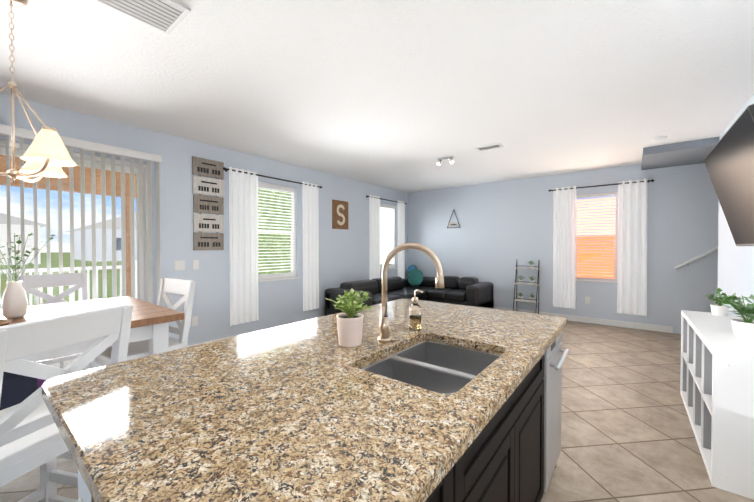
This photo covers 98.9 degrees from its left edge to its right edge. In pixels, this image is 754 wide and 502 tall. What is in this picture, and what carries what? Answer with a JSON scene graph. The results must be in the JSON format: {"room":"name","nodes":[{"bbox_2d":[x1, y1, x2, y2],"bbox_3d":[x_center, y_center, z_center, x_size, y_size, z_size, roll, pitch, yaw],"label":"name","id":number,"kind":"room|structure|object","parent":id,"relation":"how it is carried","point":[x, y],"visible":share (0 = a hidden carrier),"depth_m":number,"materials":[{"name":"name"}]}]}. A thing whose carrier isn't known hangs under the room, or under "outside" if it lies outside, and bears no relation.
{"room":"living room","nodes":[
{"label":"living room","id":0,"kind":"room"},
{"bbox_2d":[0,361,37,409],"bbox_3d":[-2.172,0.826,1.834,0.320,0.361,0.320,1,1,38],"label":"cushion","id":1,"kind":"object","parent":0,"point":[17,389],"visible":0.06,"depth_m":1.79,"materials":[{"name":"black fabric"}]},
{"bbox_2d":[38,379,46,388],"bbox_3d":[-2.413,0.912,2.126,0.260,0.181,0.360,1,1,38],"label":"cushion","id":2,"kind":"object","parent":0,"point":[41,382],"depth_m":2.14,"materials":[{"name":"purple fabric"}]},
{"bbox_2d":[0,94,407,345],"bbox_3d":[-2.212,-0.057,4.360,0.120,2.700,9.740,1,1,38],"label":"wall","id":3,"kind":"structure","parent":0,"point":[343,255],"depth_m":4.37,"materials":[{"name":"blue paint"}]},
{"bbox_2d":[0,124,38,280],"bbox_3d":[-3.215,-0.419,2.910,0.087,1.354,0.228,1,1,38],"label":"vertical blind","id":4,"kind":"object","parent":3,"relation":"attached to","point":[21,134],"depth_m":2.87,"materials":[{"name":"white plastic"}]},
{"bbox_2d":[0,140,147,370],"bbox_3d":[-3.400,0.163,2.860,0.071,2.300,2.370,1,1,38],"label":"door","id":5,"kind":"structure","parent":3,"relation":"in","point":[87,159],"depth_m":3.47,"materials":[{"name":"clear glass"}]},
{"bbox_2d":[60,136,161,302],"bbox_3d":[-2.794,-0.256,3.447,0.087,1.694,0.843,1,1,38],"label":"vertical blind","id":6,"kind":"object","parent":3,"relation":"attached to","point":[72,143],"depth_m":3.48,"materials":[{"name":"white plastic"}]},
{"bbox_2d":[174,260,184,270],"bbox_3d":[-2.433,0.178,3.977,0.009,0.120,0.120,1,1,38],"label":"light switch","id":7,"kind":"object","parent":3,"relation":"attached to","point":[179,265],"depth_m":3.97,"materials":[{"name":"white plastic"}]},
{"bbox_2d":[191,316,197,325],"bbox_3d":[-2.328,0.897,4.120,0.009,0.120,0.075,1,1,38],"label":"outlet","id":8,"kind":"object","parent":3,"relation":"attached to","point":[194,320],"depth_m":4.12,"materials":[{"name":"white plastic"}]},
{"bbox_2d":[193,260,198,269],"bbox_3d":[-2.316,0.176,4.127,0.009,0.120,0.075,1,1,38],"label":"light switch","id":9,"kind":"object","parent":3,"relation":"attached to","point":[195,262],"depth_m":4.12,"materials":[{"name":"white plastic"}]},
{"bbox_2d":[192,156,223,249],"bbox_3d":[-2.211,-0.605,4.236,0.026,1.188,0.397,1,1,38],"label":"planks","id":10,"kind":"object","parent":3,"relation":"attached to","point":[211,187],"visible":1,"depth_m":4.22,"materials":[{"name":"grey wood"}]},
{"bbox_2d":[188,316,321,346],"bbox_3d":[-0.902,1.224,5.935,0.014,0.100,5.430,1,1,38],"label":"baseboard","id":11,"kind":"structure","parent":3,"relation":"attached to","point":[320,316],"depth_m":4.71,"materials":[{"name":"white wood"}]},
{"bbox_2d":[223,167,321,325],"bbox_3d":[-1.538,-0.068,5.038,0.103,2.165,1.760,1,1,38],"label":"curtain","id":12,"kind":"object","parent":3,"relation":"attached to","point":[243,219],"visible":1,"depth_m":4.66,"materials":[{"name":"white fabric"}]},
{"bbox_2d":[258,182,299,281],"bbox_3d":[-1.610,-0.293,5.079,0.135,1.505,0.880,1,1,38],"label":"window","id":13,"kind":"structure","parent":3,"relation":"in","point":[291,274],"depth_m":5.16,"materials":[{"name":"white"}]},
{"bbox_2d":[332,200,347,229],"bbox_3d":[-0.696,-0.689,6.162,0.024,0.540,0.420,1,1,38],"label":"sign","id":14,"kind":"object","parent":3,"relation":"attached to","point":[339,214],"visible":1,"depth_m":6.13,"materials":[{"name":"brown wood"}]},
{"bbox_2d":[366,195,406,279],"bbox_3d":[0.236,-0.096,7.294,0.103,2.165,1.500,1,1,38],"label":"curtain","id":15,"kind":"object","parent":3,"relation":"attached to","point":[374,230],"visible":0.9,"depth_m":6.96,"materials":[{"name":"white fabric"}]},
{"bbox_2d":[380,203,397,270],"bbox_3d":[0.195,-0.322,7.375,0.135,1.505,0.840,1,1,38],"label":"window","id":16,"kind":"structure","parent":3,"relation":"in","point":[388,236],"depth_m":7.43,"materials":[{"name":"white glass"}]},
{"bbox_2d":[0,320,753,501],"bbox_3d":[0.508,1.370,2.240,7.040,0.100,9.740,1,1,38],"label":"floor","id":17,"kind":"structure","parent":0,"point":[627,434],"depth_m":2.37,"materials":[{"name":"tile"}]},
{"bbox_2d":[17,273,88,369],"bbox_3d":[-2.781,0.763,2.821,0.509,1.100,0.470,1,1,38],"label":"chair","id":18,"kind":"object","parent":17,"relation":"on","point":[77,280],"visible":0.21,"depth_m":2.95,"materials":[{"name":"white paint"}]},
{"bbox_2d":[0,305,132,501],"bbox_3d":[-1.358,0.783,1.248,0.509,1.100,0.470,0,1,13],"label":"chair","id":19,"kind":"object","parent":17,"relation":"on","point":[31,438],"visible":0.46,"depth_m":1.16,"materials":[{"name":"white paint"}]},
{"bbox_2d":[0,296,183,360],"bbox_3d":[-2.190,0.869,1.957,1.197,0.910,1.430,1,1,38],"label":"dining table","id":20,"kind":"object","parent":17,"relation":"on","point":[150,321],"visible":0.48,"depth_m":2.09,"materials":[{"name":"brown wood"}]},
{"bbox_2d":[0,319,10,325],"bbox_3d":[-2.143,0.371,1.703,0.280,0.090,0.280,1,1,38],"label":"decorative tray","id":21,"kind":"object","parent":20,"relation":"on","point":[3,322],"visible":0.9,"depth_m":1.81,"materials":[{"name":"brown wood"}]},
{"bbox_2d":[0,233,54,318],"bbox_3d":[-2.195,0.147,1.994,0.319,0.531,0.297,1,1,38],"label":"vase","id":22,"kind":"object","parent":20,"relation":"on","point":[14,303],"visible":1,"depth_m":1.98,"materials":[{"name":"white ceramic"}]},
{"bbox_2d":[89,278,195,368],"bbox_3d":[-1.666,0.769,2.304,0.470,1.100,0.509,0,1,32],"label":"chair","id":23,"kind":"object","parent":17,"relation":"on","point":[140,349],"visible":0.19,"depth_m":2.35,"materials":[{"name":"white paint"}]},
{"bbox_2d":[78,323,569,501],"bbox_3d":[0.181,0.891,1.398,0.882,0.880,2.068,1,1,38],"label":"kitchen island","id":24,"kind":"object","parent":17,"relation":"on","point":[514,456],"depth_m":1.22,"materials":[{"name":"wood"}]},
{"bbox_2d":[42,299,566,501],"bbox_3d":[0.039,0.430,1.502,1.200,0.040,2.120,1,1,38],"label":"island countertop","id":25,"kind":"structure","parent":24,"relation":"on","point":[286,413],"depth_m":0.86,"materials":[{"name":"beige stone"}]},
{"bbox_2d":[325,289,373,346],"bbox_3d":[-0.116,0.288,1.416,0.175,0.242,0.198,1,1,38],"label":"potted plant","id":26,"kind":"object","parent":25,"relation":"on","point":[350,324],"visible":1,"depth_m":1.38,"materials":[{"name":"beige ceramic"}]},
{"bbox_2d":[378,243,443,341],"bbox_3d":[0.141,0.186,1.421,0.302,0.446,0.104,0,1,18],"label":"faucet","id":27,"kind":"object","parent":25,"relation":"on","point":[384,336],"visible":1,"depth_m":1.44,"materials":[{"name":"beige metal"}]},
{"bbox_2d":[409,289,422,330],"bbox_3d":[0.202,0.302,1.665,0.079,0.210,0.066,1,1,38],"label":"soap dispenser","id":28,"kind":"object","parent":25,"relation":"on","point":[414,316],"visible":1,"depth_m":1.64,"materials":[{"name":"clear glass"}]},
{"bbox_2d":[324,276,493,315],"bbox_3d":[0.747,0.915,6.187,2.010,0.710,2.910,1,1,38],"label":"sectional sofa","id":29,"kind":"object","parent":17,"relation":"on","point":[470,291],"visible":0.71,"depth_m":6.27,"materials":[{"name":"black leather"}]},
{"bbox_2d":[407,264,417,273],"bbox_3d":[0.873,0.474,7.793,0.287,0.329,0.270,1,1,38],"label":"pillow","id":30,"kind":"object","parent":29,"relation":"on","point":[411,268],"visible":0.4,"depth_m":7.71,"materials":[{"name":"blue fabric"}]},
{"bbox_2d":[408,270,422,285],"bbox_3d":[0.859,0.597,7.208,0.400,0.361,0.169,1,1,38],"label":"pillow","id":31,"kind":"object","parent":29,"relation":"on","point":[415,277],"visible":1,"depth_m":7.15,"materials":[{"name":"teal fabric"}]},
{"bbox_2d":[513,260,538,313],"bbox_3d":[2.857,0.720,6.191,0.420,1.104,0.286,1,1,38],"label":"plant stand","id":32,"kind":"object","parent":17,"relation":"on","point":[523,300],"visible":0.98,"depth_m":6.18,"materials":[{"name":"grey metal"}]},
{"bbox_2d":[680,310,753,499],"bbox_3d":[2.494,0.935,2.269,0.390,0.770,1.471,1,1,38],"label":"cube shelf","id":33,"kind":"object","parent":17,"relation":"on","point":[717,378],"visible":0.94,"depth_m":1.80,"materials":[{"name":"white laminate"}]},
{"bbox_2d":[705,288,743,315],"bbox_3d":[2.908,0.428,2.712,0.205,0.230,0.212,1,1,38],"label":"potted plant","id":34,"kind":"object","parent":33,"relation":"on","point":[718,308],"visible":0.69,"depth_m":2.71,"materials":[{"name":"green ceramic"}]},
{"bbox_2d":[714,293,753,338],"bbox_3d":[2.373,0.410,2.056,0.319,0.284,0.330,1,1,38],"label":"potted plant","id":35,"kind":"object","parent":33,"relation":"on","point":[743,327],"visible":1,"depth_m":2.06,"materials":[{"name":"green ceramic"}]},
{"bbox_2d":[0,0,753,192],"bbox_3d":[0.508,-1.429,2.204,7.040,0.100,9.740,1,1,38],"label":"ceiling","id":36,"kind":"structure","parent":0,"point":[402,95],"depth_m":2.57,"materials":[{"name":"white paint"}]},
{"bbox_2d":[0,0,76,182],"bbox_3d":[-1.993,-0.870,1.689,0.642,1.004,0.596,1,1,38],"label":"chandelier","id":37,"kind":"object","parent":36,"relation":"hanging from","point":[46,154],"visible":1,"depth_m":1.73,"materials":[{"name":"beige metal"}]},
{"bbox_2d":[94,0,190,34],"bbox_3d":[-1.301,-1.367,1.789,0.330,0.014,0.370,1,1,38],"label":"ceiling vent","id":38,"kind":"object","parent":36,"relation":"in","point":[166,16],"visible":0.98,"depth_m":1.83,"materials":[{"name":"white metal"}]},
{"bbox_2d":[437,156,453,165],"bbox_3d":[1.034,-1.359,4.876,0.274,0.107,0.090,1,1,38],"label":"spotlight fixture","id":39,"kind":"object","parent":36,"relation":"attached to","point":[449,158],"visible":0.98,"depth_m":4.85,"materials":[{"name":"silver metal"}]},
{"bbox_2d":[475,143,502,150],"bbox_3d":[1.514,-1.399,4.359,0.320,0.014,0.170,1,1,38],"label":"ceiling vent","id":40,"kind":"object","parent":36,"relation":"in","point":[489,147],"visible":0.98,"depth_m":4.35,"materials":[{"name":"white metal"}]},
{"bbox_2d":[653,136,666,141],"bbox_3d":[3.505,-1.383,3.995,0.136,0.036,0.136,1,1,38],"label":"smoke detector","id":41,"kind":"object","parent":36,"relation":"attached to","point":[660,138],"visible":1,"depth_m":3.96,"materials":[{"name":"white plastic"}]},
{"bbox_2d":[408,163,718,333],"bbox_3d":[3.481,-0.077,6.003,6.800,2.700,0.120,1,1,38],"label":"wall","id":42,"kind":"structure","parent":0,"point":[505,225],"depth_m":6.09,"materials":[{"name":"blue paint"}]},
{"bbox_2d":[447,210,460,227],"bbox_3d":[1.730,-0.727,7.279,0.331,0.418,0.016,1,1,38],"label":"sign frame","id":43,"kind":"object","parent":42,"relation":"attached to","point":[453,224],"visible":1,"depth_m":7.27,"materials":[{"name":"black metal"}]},
{"bbox_2d":[493,307,672,332],"bbox_3d":[2.704,1.216,6.545,4.870,0.100,0.014,1,1,38],"label":"baseboard","id":44,"kind":"structure","parent":42,"relation":"attached to","point":[651,327],"depth_m":5.54,"materials":[{"name":"white wood"}]},
{"bbox_2d":[585,297,589,303],"bbox_3d":[3.740,0.876,5.731,0.075,0.120,0.006,1,1,38],"label":"outlet","id":45,"kind":"object","parent":42,"relation":"attached to","point":[587,299],"depth_m":5.73,"materials":[{"name":"white plastic"}]},
{"bbox_2d":[576,192,617,282],"bbox_3d":[3.845,-0.231,5.680,0.730,1.545,0.135,1,1,38],"label":"window","id":46,"kind":"structure","parent":42,"relation":"in","point":[608,261],"depth_m":5.66,"materials":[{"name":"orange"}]},
{"bbox_2d":[549,179,653,315],"bbox_3d":[3.812,-0.060,5.600,1.500,2.195,0.103,1,1,38],"label":"curtain","id":47,"kind":"object","parent":42,"relation":"attached to","point":[632,254],"visible":1,"depth_m":5.36,"materials":[{"name":"white fabric"}]},
{"bbox_2d":[675,246,717,268],"bbox_3d":[5.331,-0.371,4.413,1.853,1.320,0.092,1,1,38],"label":"stair handrail","id":48,"kind":"object","parent":42,"relation":"attached to","point":[696,258],"visible":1,"depth_m":4.81,"materials":[{"name":"white paint"}]},
{"bbox_2d":[641,137,719,169],"bbox_3d":[4.872,-1.354,4.116,2.300,0.100,1.099,1,1,38],"label":"header beam","id":49,"kind":"structure","parent":0,"point":[679,154],"depth_m":4.37,"materials":[{"name":"grey paint"}]},
{"bbox_2d":[717,94,753,318],"bbox_3d":[1.646,-0.009,0.628,0.120,2.700,8.400,1,1,38],"label":"wall","id":50,"kind":"structure","parent":0,"point":[735,269],"depth_m":3.37,"materials":[{"name":"white paint"}]},
{"bbox_2d":[704,104,753,245],"bbox_3d":[2.722,-0.159,2.350,0.317,1.396,1.460,1,1,38],"label":"wall-mounted tv","id":51,"kind":"object","parent":50,"relation":"attached to","point":[729,160],"visible":1,"depth_m":2.41,"materials":[{"name":"black plastic"}]},
{"label":"outside","id":52,"kind":"structure","parent":0,"visible":0},
{"bbox_2d":[1,251,582,308],"bbox_3d":[-45.855,1.023,42.312,115.370,0.180,170.000,1,1,38],"label":"ground","id":53,"kind":"structure","parent":52,"point":[54,258],"depth_m":17.82,"materials":[{"name":"green plant"}]},
{"bbox_2d":[0,213,45,264],"bbox_3d":[-39.827,-1.750,23.545,13.000,6.000,21.000,1,1,38],"label":"house","id":54,"kind":"structure","parent":53,"relation":"on","point":[29,225],"depth_m":26.77,"materials":[{"name":"white"}]},
{"bbox_2d":[33,352,81,367],"bbox_3d":[-5.016,1.376,3.402,3.079,0.100,5.700,1,1,38],"label":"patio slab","id":55,"kind":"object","parent":53,"relation":"on","point":[65,363],"depth_m":3.82,"materials":[{"name":"grey concrete"}]},
{"bbox_2d":[0,155,135,296],"bbox_3d":[-4.976,-0.044,3.353,2.979,2.740,5.700,1,1,38],"label":"pergola","id":56,"kind":"structure","parent":55,"relation":"on","point":[76,190],"depth_m":5.50,"materials":[{"name":"brown wood"}]},
{"bbox_2d":[2,260,136,305],"bbox_3d":[-7.357,0.818,3.232,0.100,1.180,8.250,1,1,38],"label":"railing","id":57,"kind":"object","parent":53,"relation":"on","point":[41,270],"depth_m":5.79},
{"bbox_2d":[66,213,136,261],"bbox_3d":[-25.949,-2.114,44.432,13.000,6.200,23.000,1,1,38],"label":"house","id":58,"kind":"structure","parent":53,"relation":"on","point":[88,254],"depth_m":33.56,"materials":[{"name":"white"}]},
{"bbox_2d":[258,188,290,274],"bbox_3d":[-4.549,-1.794,12.785,11.394,7.659,10.065,1,1,38],"label":"trees","id":59,"kind":"object","parent":53,"relation":"on","point":[268,247],"depth_m":7.10,"materials":[{"name":"green plant"}]}
]}

